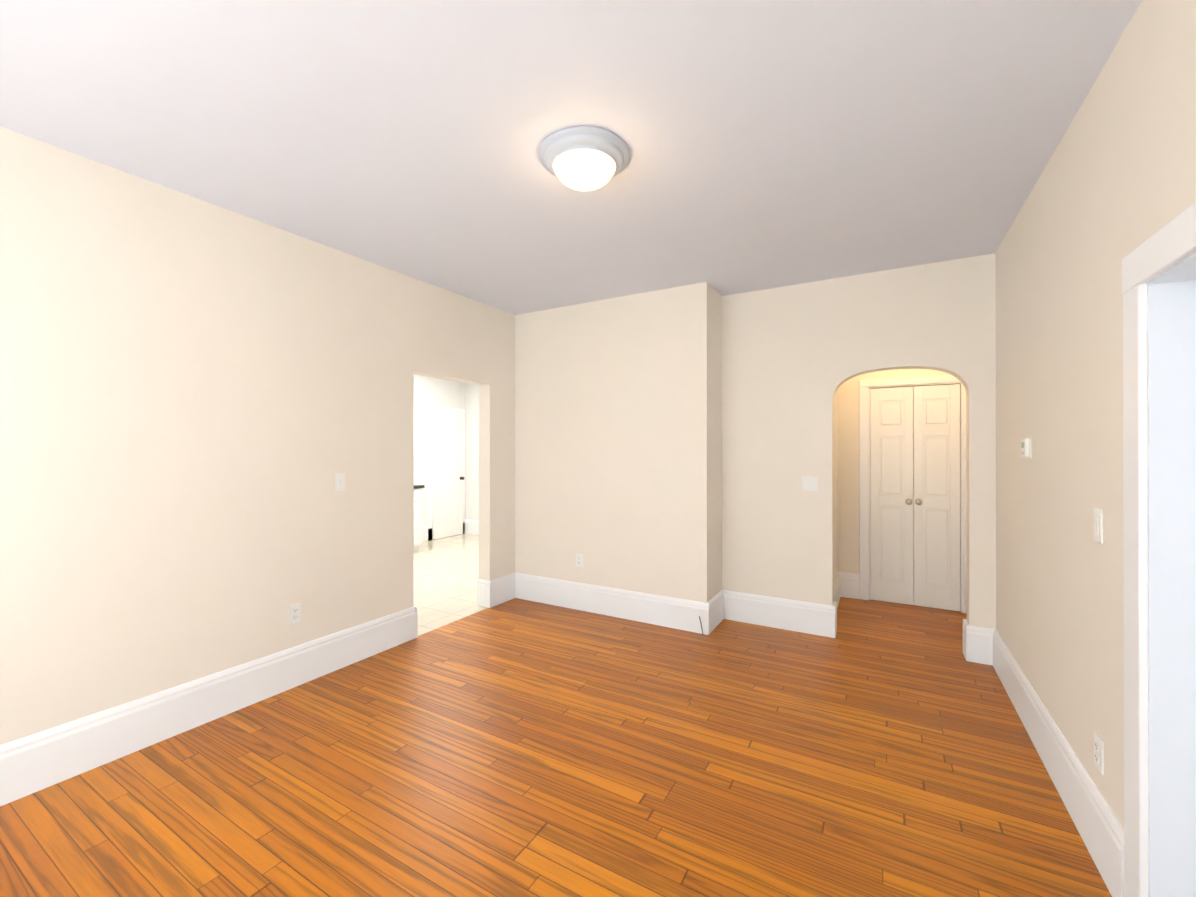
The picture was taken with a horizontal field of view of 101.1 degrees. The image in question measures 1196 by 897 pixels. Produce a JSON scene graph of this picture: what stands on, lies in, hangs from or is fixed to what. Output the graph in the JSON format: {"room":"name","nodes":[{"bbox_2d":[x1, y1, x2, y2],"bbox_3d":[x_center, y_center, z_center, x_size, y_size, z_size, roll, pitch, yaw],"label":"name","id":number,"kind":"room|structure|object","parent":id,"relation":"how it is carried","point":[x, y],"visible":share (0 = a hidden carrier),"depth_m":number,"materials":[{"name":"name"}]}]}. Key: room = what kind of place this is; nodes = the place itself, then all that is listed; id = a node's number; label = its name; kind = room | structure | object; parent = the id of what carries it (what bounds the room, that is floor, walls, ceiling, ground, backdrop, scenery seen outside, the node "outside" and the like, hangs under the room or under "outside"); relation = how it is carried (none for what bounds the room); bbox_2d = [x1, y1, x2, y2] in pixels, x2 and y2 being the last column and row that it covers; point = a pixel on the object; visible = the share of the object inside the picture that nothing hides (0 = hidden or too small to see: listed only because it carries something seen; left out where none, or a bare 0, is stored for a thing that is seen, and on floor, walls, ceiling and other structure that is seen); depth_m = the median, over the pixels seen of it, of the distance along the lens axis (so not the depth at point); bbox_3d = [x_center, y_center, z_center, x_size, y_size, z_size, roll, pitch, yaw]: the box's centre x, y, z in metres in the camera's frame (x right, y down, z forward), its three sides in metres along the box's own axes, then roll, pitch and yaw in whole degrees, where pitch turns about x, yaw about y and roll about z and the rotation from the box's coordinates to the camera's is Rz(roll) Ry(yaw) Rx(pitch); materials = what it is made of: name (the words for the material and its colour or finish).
{"room":"empty living room","nodes":[
{"label":"empty living room","id":0,"kind":"room"},
{"bbox_2d":[0,126,514,744],"bbox_3d":[-2.032,0.068,2.694,0.130,2.700,4.770,0,0,30],"label":"wall","id":1,"kind":"structure","parent":0,"point":[202,402],"depth_m":2.50,"materials":[{"name":"beige paint"}]},
{"bbox_2d":[0,606,414,805],"bbox_3d":[-2.234,1.299,2.191,0.020,0.235,3.440,0,0,30],"label":"baseboard","id":2,"kind":"structure","parent":1,"relation":"attached to","point":[35,762],"depth_m":2.43,"materials":[{"name":"white paint"}]},
{"bbox_2d":[289,603,300,624],"bbox_3d":[-1.809,0.988,2.939,0.009,0.115,0.070,0,0,30],"label":"electrical outlet plate","id":3,"kind":"object","parent":1,"relation":"attached to","point":[294,613],"visible":1,"depth_m":2.94,"materials":[{"name":"white plastic"}]},
{"bbox_2d":[335,473,344,490],"bbox_3d":[-1.666,0.218,3.182,0.017,0.115,0.070,0,0,30],"label":"switch plate","id":4,"kind":"object","parent":1,"relation":"attached to","point":[339,481],"visible":1,"depth_m":3.18,"materials":[{"name":"white plastic"}]},
{"bbox_2d":[414,606,416,637],"bbox_3d":[-1.426,1.302,3.722,0.150,0.235,0.020,0,0,30],"label":"baseboard","id":5,"kind":"structure","parent":1,"relation":"attached to","point":[415,622],"depth_m":3.68,"materials":[{"name":"white paint"}]},
{"bbox_2d":[477,579,491,607],"bbox_3d":[-1.022,1.303,4.424,0.150,0.235,0.020,0,0,30],"label":"baseboard","id":6,"kind":"structure","parent":1,"relation":"attached to","point":[484,593],"depth_m":4.41,"materials":[{"name":"white paint"}]},
{"bbox_2d":[491,573,514,606],"bbox_3d":[-0.873,1.304,4.552,0.020,0.235,0.350,0,0,30],"label":"baseboard","id":7,"kind":"structure","parent":1,"relation":"attached to","point":[503,589],"depth_m":4.53,"materials":[{"name":"white paint"}]},
{"bbox_2d":[414,375,464,525],"bbox_3d":[-3.603,0.074,6.076,0.130,2.700,5.460,0,0,30],"label":"wall","id":8,"kind":"structure","parent":0,"point":[432,391],"depth_m":7.58,"materials":[{"name":"paint"}]},
{"bbox_2d":[422,523,464,541],"bbox_3d":[-3.538,1.307,6.036,0.020,0.235,5.200,0,0,30],"label":"baseboard","id":9,"kind":"structure","parent":8,"relation":"attached to","point":[425,533],"depth_m":7.59,"materials":[{"name":"white paint"}]},
{"bbox_2d":[427,406,464,539],"bbox_3d":[-2.438,0.383,7.946,0.020,2.090,0.785,0,0,30],"label":"door frame","id":10,"kind":"structure","parent":8,"relation":"attached to","point":[429,465],"depth_m":7.66,"materials":[{"name":"white paint"}]},
{"bbox_2d":[432,411,463,539],"bbox_3d":[-2.397,0.422,7.931,0.097,2.000,0.620,0,0,30],"label":"kitchen door","id":11,"kind":"structure","parent":8,"relation":"in","point":[447,508],"depth_m":7.91,"materials":[{"name":"white paint"}]},
{"bbox_2d":[413,534,486,635],"bbox_3d":[-2.282,1.473,5.311,3.180,0.100,5.460,0,0,30],"label":"floor","id":12,"kind":"structure","parent":0,"point":[445,574],"depth_m":5.30,"materials":[{"name":"beige tile"}]},
{"bbox_2d":[413,489,421,552],"bbox_3d":[-2.799,0.985,6.696,0.593,0.880,0.520,0,0,30],"label":"base cabinet","id":13,"kind":"object","parent":12,"relation":"on","point":[417,515],"depth_m":6.71,"materials":[{"name":"white paint"}]},
{"bbox_2d":[414,485,424,488],"bbox_3d":[-3.047,0.525,6.257,0.608,0.040,1.570,0,0,30],"label":"countertop","id":14,"kind":"structure","parent":13,"relation":"on","point":[415,486],"depth_m":6.72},
{"bbox_2d":[465,383,478,520],"bbox_3d":[-0.951,0.077,7.623,2.920,2.700,0.130,0,0,30],"label":"wall","id":15,"kind":"structure","parent":0,"point":[471,451],"depth_m":8.22,"materials":[{"name":"paint"}]},
{"bbox_2d":[465,519,478,534],"bbox_3d":[-0.988,1.310,7.556,2.920,0.235,0.020,0,0,30],"label":"baseboard","id":16,"kind":"structure","parent":15,"relation":"attached to","point":[471,526],"depth_m":8.19,"materials":[{"name":"white paint"}]},
{"bbox_2d":[0,597,1111,896],"bbox_3d":[0.157,1.467,2.434,3.920,0.100,6.510,0,0,30],"label":"floor","id":17,"kind":"structure","parent":0,"point":[518,748],"depth_m":2.08,"materials":[{"name":"brown wood"}]},
{"bbox_2d":[0,0,1141,314],"bbox_3d":[-0.247,-1.334,1.968,3.950,0.100,5.290,0,0,30],"label":"ceiling","id":18,"kind":"structure","parent":0,"point":[778,142],"depth_m":1.92,"materials":[{"name":"paint"}]},
{"bbox_2d":[539,126,628,190],"bbox_3d":[-0.059,-1.218,2.150,0.392,0.132,0.392,0,0,30],"label":"ceiling light","id":19,"kind":"object","parent":18,"relation":"attached to","point":[584,158],"visible":1,"depth_m":2.05,"materials":[{"name":"white glass"}]},
{"bbox_2d":[515,282,721,602],"bbox_3d":[0.099,0.071,4.508,2.010,2.700,0.540,0,0,30],"label":"wall","id":20,"kind":"structure","parent":0,"point":[618,442],"depth_m":4.13,"materials":[{"name":"beige paint"}]},
{"bbox_2d":[576,554,582,567],"bbox_3d":[-0.164,0.991,4.340,0.070,0.115,0.009,0,0,30],"label":"outlet","id":21,"kind":"object","parent":20,"relation":"attached to","point":[579,560],"visible":1,"depth_m":4.33,"materials":[{"name":"white plastic"}]},
{"bbox_2d":[515,572,708,634],"bbox_3d":[0.024,1.303,4.225,1.900,0.235,0.020,0,0,30],"label":"baseboard","id":22,"kind":"structure","parent":20,"relation":"attached to","point":[675,613],"depth_m":4.14,"materials":[{"name":"white paint"}]},
{"bbox_2d":[707,590,723,633],"bbox_3d":[0.946,1.302,3.942,0.020,0.235,0.410,0,0,30],"label":"baseboard","id":23,"kind":"structure","parent":20,"relation":"attached to","point":[716,610],"depth_m":3.92,"materials":[{"name":"white paint"}]},
{"bbox_2d":[834,389,837,582],"bbox_3d":[2.046,0.071,4.401,0.130,2.700,1.220,0,0,30],"label":"wall","id":24,"kind":"structure","parent":0,"point":[835,484],"depth_m":4.46,"materials":[{"name":"beige paint"}]},
{"bbox_2d":[834,572,840,607],"bbox_3d":[2.078,1.303,4.305,0.020,0.235,1.090,0,0,30],"label":"baseboard","id":25,"kind":"structure","parent":24,"relation":"attached to","point":[837,589],"depth_m":4.47,"materials":[{"name":"white paint"}]},
{"bbox_2d":[722,253,995,628],"bbox_3d":[1.908,0.070,3.701,1.950,2.700,0.130,0,0,30],"label":"wall","id":26,"kind":"structure","parent":0,"point":[777,445],"depth_m":3.75,"materials":[{"name":"beige paint"}]},
{"bbox_2d":[723,590,834,637],"bbox_3d":[1.407,1.302,3.901,0.860,0.235,0.020,0,0,30],"label":"baseboard","id":27,"kind":"structure","parent":26,"relation":"attached to","point":[798,616],"depth_m":3.87,"materials":[{"name":"white paint"}]},
{"bbox_2d":[802,476,817,490],"bbox_3d":[1.628,0.270,3.777,0.116,0.115,0.017,0,0,30],"label":"switch plate","id":28,"kind":"object","parent":26,"relation":"attached to","point":[809,483],"visible":1,"depth_m":3.78,"materials":[{"name":"white plastic"}]},
{"bbox_2d":[833,601,836,636],"bbox_3d":[1.808,1.302,3.756,0.020,0.235,0.130,0,0,30],"label":"baseboard","id":29,"kind":"structure","parent":26,"relation":"attached to","point":[834,603],"depth_m":3.76,"materials":[{"name":"white paint"}]},
{"bbox_2d":[963,619,994,665],"bbox_3d":[2.566,1.301,3.308,0.160,0.235,0.150,0,0,30],"label":"baseboard","id":30,"kind":"structure","parent":26,"relation":"attached to","point":[979,644],"depth_m":3.25,"materials":[{"name":"white paint"}]},
{"bbox_2d":[838,369,949,573],"bbox_3d":[2.753,0.071,4.519,0.978,2.700,0.049,0,0,30],"label":"wall","id":31,"kind":"structure","parent":0,"point":[848,489],"depth_m":4.69,"materials":[{"name":"beige paint"}]},
{"bbox_2d":[839,572,859,598],"bbox_3d":[2.390,1.304,4.686,0.181,0.235,0.020,0,0,30],"label":"baseboard","id":32,"kind":"structure","parent":31,"relation":"attached to","point":[850,585],"depth_m":4.67,"materials":[{"name":"white paint"}]},
{"bbox_2d":[859,387,867,599],"bbox_3d":[2.501,0.422,4.625,0.073,1.999,0.018,0,0,30],"label":"trim","id":33,"kind":"structure","parent":31,"relation":"attached to","point":[863,453],"depth_m":4.62,"materials":[{"name":"white paint"}]},
{"bbox_2d":[859,375,960,386],"bbox_3d":[2.843,-0.611,4.430,0.862,0.065,0.018,0,0,30],"label":"trim","id":34,"kind":"structure","parent":31,"relation":"attached to","point":[910,380],"depth_m":4.44,"materials":[{"name":"white paint"}]},
{"bbox_2d":[874,384,950,604],"bbox_3d":[2.855,0.071,4.564,1.110,2.700,0.130,0,0,30],"label":"wall","id":35,"kind":"structure","parent":0,"point":[913,492],"depth_m":4.48,"materials":[{"name":"beige paint"}]},
{"bbox_2d":[995,0,1195,828],"bbox_3d":[1.935,0.066,1.926,0.130,2.700,2.920,0,0,30],"label":"wall","id":36,"kind":"structure","parent":0,"point":[1076,234],"depth_m":1.83,"materials":[{"name":"beige paint"}]},
{"bbox_2d":[1021,437,1031,457],"bbox_3d":[2.171,-0.003,2.494,0.028,0.104,0.092,0,0,30],"label":"thermostat","id":37,"kind":"object","parent":36,"relation":"attached to","point":[1026,447],"visible":1,"depth_m":2.46,"materials":[{"name":"white plastic"}]},
{"bbox_2d":[993,629,1123,896],"bbox_3d":[2.097,1.299,2.355,0.020,0.235,2.010,0,0,30],"label":"baseboard","id":38,"kind":"structure","parent":36,"relation":"attached to","point":[1100,829],"depth_m":1.91,"materials":[{"name":"white paint"}]},
{"bbox_2d":[1094,508,1102,543],"bbox_3d":[1.719,0.266,1.692,0.010,0.118,0.070,0,0,30],"label":"switch plate","id":39,"kind":"object","parent":36,"relation":"attached to","point":[1098,525],"visible":1,"depth_m":1.68,"materials":[{"name":"white plastic"}]},
{"bbox_2d":[1094,731,1103,774],"bbox_3d":[1.719,1.046,1.690,0.009,0.115,0.070,0,0,30],"label":"electrical outlet plate","id":40,"kind":"object","parent":36,"relation":"attached to","point":[1098,752],"visible":1,"depth_m":1.68,"materials":[{"name":"white plastic"}]},
{"bbox_2d":[1122,202,1195,896],"bbox_3d":[1.397,0.422,1.012,0.154,1.985,0.990,0,0,30],"label":"door frame","id":41,"kind":"structure","parent":36,"relation":"attached to","point":[1171,379],"depth_m":1.36,"materials":[{"name":"paint"}]},
{"bbox_3d":[3.234,0.071,4.242,0.132,2.700,0.049,0,0,30],"label":"wall","id":42,"kind":"structure","parent":0,"visible":0},
{"bbox_2d":[870,387,912,604],"bbox_3d":[2.694,0.428,4.513,0.340,1.975,0.097,0,0,30],"label":"closet door","id":43,"kind":"structure","parent":42,"relation":"in","point":[891,494],"depth_m":4.53,"materials":[{"name":"white paint"}]},
{"bbox_2d":[868,382,962,612],"bbox_3d":[2.859,0.417,4.457,0.732,2.007,0.050,0,0,30],"label":"door frame","id":44,"kind":"structure","parent":42,"relation":"attached to","point":[961,497],"depth_m":4.29,"materials":[{"name":"white paint"}]},
{"bbox_2d":[913,384,959,610],"bbox_3d":[2.992,0.427,4.342,0.340,1.975,0.097,0,0,30],"label":"closet door","id":45,"kind":"structure","parent":42,"relation":"in","point":[936,496],"depth_m":4.35,"materials":[{"name":"white paint"}]},
{"bbox_2d":[963,386,966,613],"bbox_3d":[3.185,0.421,4.231,0.073,1.999,0.018,0,0,30],"label":"trim","id":46,"kind":"structure","parent":42,"relation":"attached to","point":[964,504],"depth_m":4.24,"materials":[{"name":"white paint"}]}
]}

